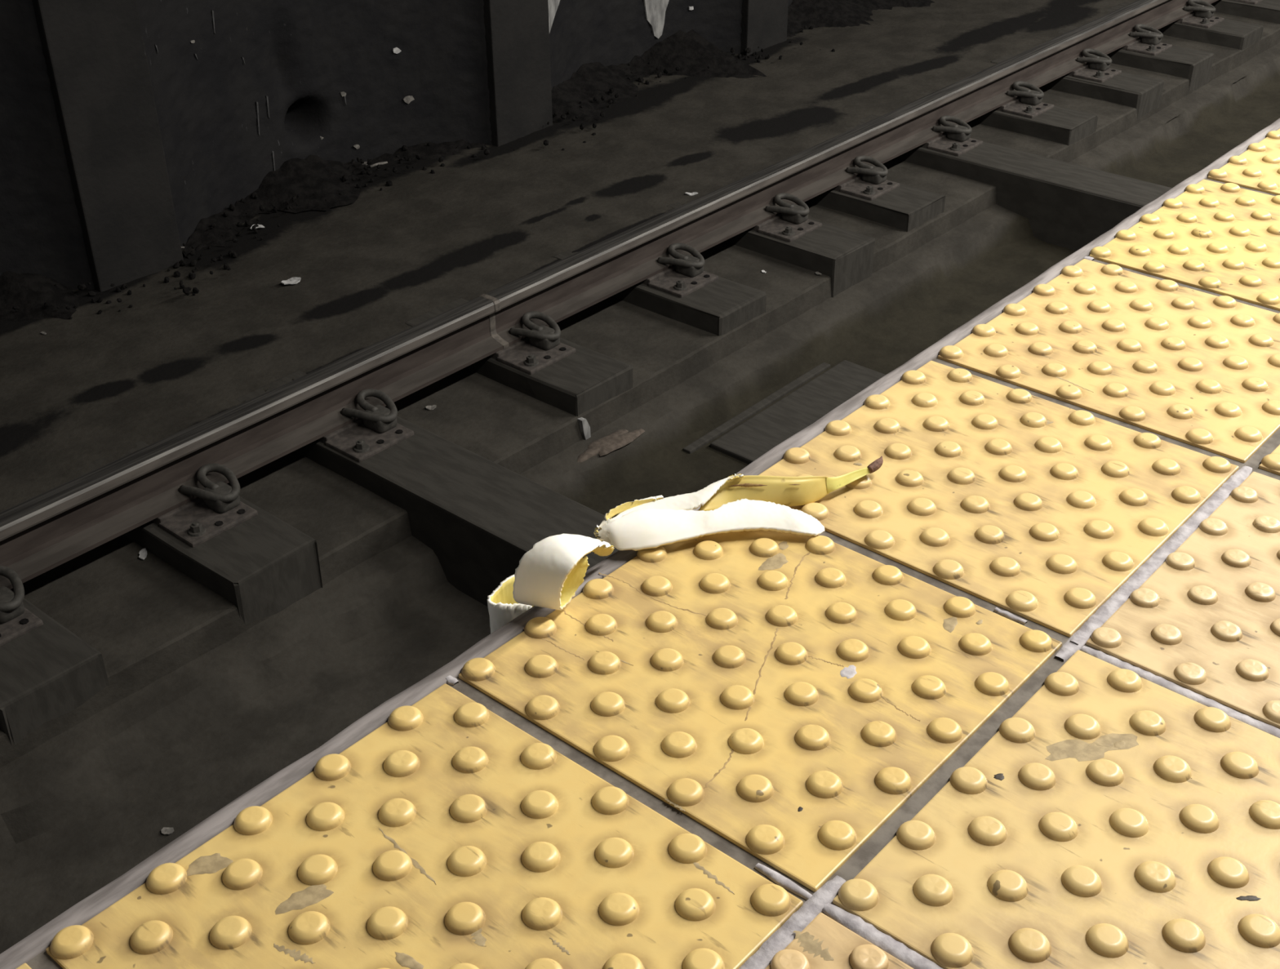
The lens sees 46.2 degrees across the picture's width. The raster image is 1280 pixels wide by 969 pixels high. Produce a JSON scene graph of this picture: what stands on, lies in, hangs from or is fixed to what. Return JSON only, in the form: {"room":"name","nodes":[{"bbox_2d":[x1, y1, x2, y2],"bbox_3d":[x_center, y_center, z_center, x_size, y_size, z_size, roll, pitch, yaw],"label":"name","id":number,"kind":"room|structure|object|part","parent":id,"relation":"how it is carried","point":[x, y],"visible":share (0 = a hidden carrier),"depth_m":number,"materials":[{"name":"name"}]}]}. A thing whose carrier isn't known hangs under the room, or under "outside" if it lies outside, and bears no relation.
{"room":"railway station","nodes":[
{"label":"railway station","id":0,"kind":"room"},
{"bbox_2d":[0,0,792,292],"bbox_3d":[-0.307,-3.444,5.742,0.461,4.150,12.500,24,40,34],"label":"wall","id":1,"kind":"structure","parent":0,"point":[126,126],"depth_m":5.46,"materials":[{"name":"paint"}]},
{"bbox_2d":[0,0,1279,953],"bbox_3d":[1.814,-1.494,6.451,4.440,0.409,13.200,24,40,34],"label":"trackbed","id":2,"kind":"structure","parent":0,"point":[201,705],"depth_m":4.87,"materials":[{"name":"concrete"}]},
{"bbox_2d":[0,565,109,745],"bbox_3d":[-1.580,0.386,3.563,0.769,0.366,0.257,24,40,34],"label":"tie","id":3,"kind":"object","parent":2,"relation":"on","point":[47,671],"visible":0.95,"depth_m":3.37,"materials":[{"name":"wood"}]},
{"bbox_3d":[-1.562,0.301,3.488,0.315,0.028,0.200,24,40,34],"label":"tie plate","id":4,"kind":"part","parent":3,"relation":"part of","materials":[{"name":"grey metal"}]},
{"bbox_2d":[138,547,146,559],"bbox_3d":[-1.266,0.177,3.824,0.020,0.007,0.049,-9,33,-13],"label":"paper scrap","id":5,"kind":"object","parent":2,"relation":"on","point":[143,553],"visible":1,"depth_m":3.82,"materials":[{"name":"white paper"}]},
{"bbox_2d":[160,826,173,835],"bbox_3d":[-1.022,0.749,3.243,0.028,0.004,0.020,1,32,2],"label":"paper scrap","id":6,"kind":"object","parent":2,"relation":"on","point":[165,830],"visible":1,"depth_m":3.24,"materials":[{"name":"white paper"}]},
{"bbox_2d":[74,440,322,624],"bbox_3d":[-1.183,0.142,3.948,0.778,0.366,0.258,24,40,34],"label":"tie","id":7,"kind":"object","parent":2,"relation":"on","point":[242,553],"visible":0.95,"depth_m":3.76,"materials":[{"name":"wood"}]},
{"bbox_3d":[-1.165,0.055,3.877,0.315,0.028,0.200,24,40,34],"label":"tie plate","id":8,"kind":"part","parent":7,"relation":"part of","materials":[{"name":"grey metal"}]},
{"bbox_2d":[249,224,264,229],"bbox_3d":[-1.398,-0.939,5.473,0.033,0.011,0.047,24,40,34],"label":"paper scrap","id":9,"kind":"object","parent":2,"relation":"on","point":[260,225],"visible":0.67,"depth_m":5.47,"materials":[{"name":"white paper"}]},
{"bbox_2d":[280,276,301,284],"bbox_3d":[-1.178,-0.686,5.066,0.046,0.012,0.066,24,40,34],"label":"paper scrap","id":10,"kind":"object","parent":2,"relation":"on","point":[295,280],"visible":1,"depth_m":5.07,"materials":[{"name":"white paper"}]},
{"bbox_2d":[369,161,387,168],"bbox_3d":[-1.048,-1.284,6.017,0.077,0.015,0.011,-22,38,-30],"label":"stick","id":11,"kind":"object","parent":2,"relation":"on","point":[382,162],"visible":0.95,"depth_m":6.01,"materials":[{"name":"grey wood"}]},
{"bbox_2d":[235,370,618,606],"bbox_3d":[-0.243,0.181,3.877,2.308,0.366,0.256,24,40,34],"label":"tie","id":12,"kind":"object","parent":2,"relation":"on","point":[479,517],"visible":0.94,"depth_m":3.97,"materials":[{"name":"wood"}]},
{"bbox_3d":[-0.815,-0.162,4.219,0.315,0.028,0.200,24,40,34],"label":"tie plate","id":13,"kind":"part","parent":12,"relation":"part of","materials":[{"name":"grey metal"}]},
{"bbox_2d":[425,404,436,410],"bbox_3d":[-0.622,-0.229,4.466,0.031,0.007,0.024,-2,32,-2],"label":"paper scrap","id":14,"kind":"object","parent":2,"relation":"on","point":[428,407],"visible":1,"depth_m":4.46,"materials":[{"name":"grey paper"}]},
{"bbox_2d":[404,297,633,416],"bbox_3d":[-0.389,-0.354,4.732,0.768,0.366,0.257,24,40,34],"label":"tie","id":15,"kind":"object","parent":2,"relation":"on","point":[574,379],"visible":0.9,"depth_m":4.55,"materials":[{"name":"wood"}]},
{"bbox_3d":[-0.381,-0.431,4.644,0.315,0.028,0.200,24,40,34],"label":"tie plate","id":16,"kind":"part","parent":15,"relation":"part of","materials":[{"name":"grey metal"}]},
{"bbox_2d":[0,0,1217,589],"bbox_3d":[1.549,-1.749,6.560,0.130,0.151,13.200,24,40,34],"label":"rail","id":17,"kind":"object","parent":15,"relation":"on","point":[41,533],"visible":1,"depth_m":4.52,"materials":[{"name":"metal"}]},
{"bbox_2d":[551,242,766,336],"bbox_3d":[0.056,-0.633,5.173,0.758,0.366,0.261,24,40,34],"label":"tie","id":18,"kind":"object","parent":2,"relation":"on","point":[683,292],"visible":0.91,"depth_m":4.99,"materials":[{"name":"wood"}]},
{"bbox_3d":[0.083,-0.718,5.097,0.315,0.028,0.200,24,40,34],"label":"tie plate","id":19,"kind":"part","parent":18,"relation":"part of","materials":[{"name":"grey metal"}]},
{"bbox_2d":[684,191,697,195],"bbox_3d":[0.197,-1.111,5.732,0.049,0.009,0.023,-6,33,-9],"label":"paper scrap","id":20,"kind":"object","parent":2,"relation":"on","point":[694,193],"visible":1,"depth_m":5.73,"materials":[{"name":"white paper"}]},
{"bbox_2d":[666,192,875,297],"bbox_3d":[0.469,-0.879,5.562,0.782,0.366,0.255,24,40,34],"label":"tie","id":21,"kind":"object","parent":2,"relation":"on","point":[846,256],"visible":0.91,"depth_m":5.37,"materials":[{"name":"wood"}]},
{"bbox_3d":[0.480,-0.964,5.487,0.315,0.028,0.200,24,40,34],"label":"tie plate","id":22,"kind":"part","parent":21,"relation":"part of","materials":[{"name":"grey metal"}]},
{"bbox_2d":[806,155,945,231],"bbox_3d":[0.800,-1.095,5.903,0.752,0.366,0.257,24,40,34],"label":"tie","id":23,"kind":"object","parent":2,"relation":"on","point":[868,195],"visible":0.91,"depth_m":5.72,"materials":[{"name":"wood"}]},
{"bbox_3d":[0.822,-1.175,5.820,0.315,0.028,0.200,24,40,34],"label":"tie plate","id":24,"kind":"part","parent":23,"relation":"part of","materials":[{"name":"grey metal"}]},
{"bbox_2d":[844,114,1172,251],"bbox_3d":[1.799,-1.083,5.874,2.309,0.366,0.256,24,40,34],"label":"tie","id":25,"kind":"object","parent":2,"relation":"on","point":[1066,205],"visible":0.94,"depth_m":5.91,"materials":[{"name":"wood"}]},
{"bbox_3d":[1.235,-1.431,6.225,0.315,0.028,0.200,24,40,34],"label":"tie plate","id":26,"kind":"part","parent":25,"relation":"part of","materials":[{"name":"grey metal"}]},
{"bbox_2d":[918,80,1097,146],"bbox_3d":[1.621,-1.598,6.697,0.768,0.366,0.257,24,40,34],"label":"tie","id":27,"kind":"object","parent":2,"relation":"on","point":[1026,114],"visible":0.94,"depth_m":6.51,"materials":[{"name":"wood"}]},
{"bbox_3d":[1.639,-1.681,6.620,0.315,0.028,0.200,24,40,34],"label":"tie plate","id":28,"kind":"part","parent":27,"relation":"part of","materials":[{"name":"grey metal"}]},
{"bbox_2d":[991,48,1164,119],"bbox_3d":[2.050,-1.861,7.113,0.774,0.366,0.261,24,40,34],"label":"tie","id":29,"kind":"object","parent":2,"relation":"on","point":[1095,79],"visible":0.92,"depth_m":6.92,"materials":[{"name":"wood"}]},
{"bbox_3d":[2.070,-1.948,7.042,0.315,0.028,0.200,24,40,34],"label":"tie plate","id":30,"kind":"part","parent":29,"relation":"part of","materials":[{"name":"grey metal"}]},
{"bbox_2d":[1058,23,1213,93],"bbox_3d":[2.421,-2.090,7.475,0.774,0.366,0.260,24,40,34],"label":"tie","id":31,"kind":"object","parent":2,"relation":"on","point":[1148,52],"visible":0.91,"depth_m":7.29,"materials":[{"name":"wood"}]},
{"bbox_3d":[2.433,-2.173,7.397,0.315,0.028,0.200,24,40,34],"label":"tie plate","id":32,"kind":"part","parent":31,"relation":"part of","materials":[{"name":"grey metal"}]},
{"bbox_2d":[1105,0,1263,50],"bbox_3d":[2.830,-2.347,7.881,0.768,0.366,0.256,24,40,34],"label":"tie","id":33,"kind":"object","parent":2,"relation":"on","point":[1201,25],"visible":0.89,"depth_m":7.70,"materials":[{"name":"wood"}]},
{"bbox_3d":[2.846,-2.429,7.801,0.315,0.028,0.200,24,40,34],"label":"tie plate","id":34,"kind":"part","parent":33,"relation":"part of","materials":[{"name":"grey metal"}]},
{"bbox_2d":[1210,0,1279,23],"bbox_3d":[3.218,-2.592,8.269,0.756,0.366,0.258,24,40,34],"label":"tie","id":35,"kind":"object","parent":2,"relation":"on","point":[1268,11],"visible":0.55,"depth_m":8.06,"materials":[{"name":"wood"}]},
{"bbox_3d":[3.243,-2.675,8.190,0.315,0.028,0.200,24,40,34],"label":"tie plate","id":36,"kind":"part","parent":35,"relation":"part of","materials":[{"name":"grey metal"}]},
{"bbox_2d":[0,118,1279,968],"bbox_3d":[1.156,0.676,1.754,1.547,1.725,4.641,24,40,34],"label":"platform","id":37,"kind":"object","parent":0,"point":[1015,702],"visible":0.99,"depth_m":0.98,"materials":[{"name":"tile"}]},
{"bbox_2d":[487,456,883,633],"bbox_3d":[0.050,0.053,1.172,0.353,0.141,0.100,-17,36,-25],"label":"peel","id":38,"kind":"object","parent":37,"relation":"on","point":[549,575],"visible":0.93,"depth_m":1.15,"materials":[{"name":"white food"}]},
{"bbox_3d":[0.194,-0.016,1.229,0.008,0.008,0.021,26,41,36],"label":"stem","id":39,"kind":"part","parent":38,"relation":"part of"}
]}

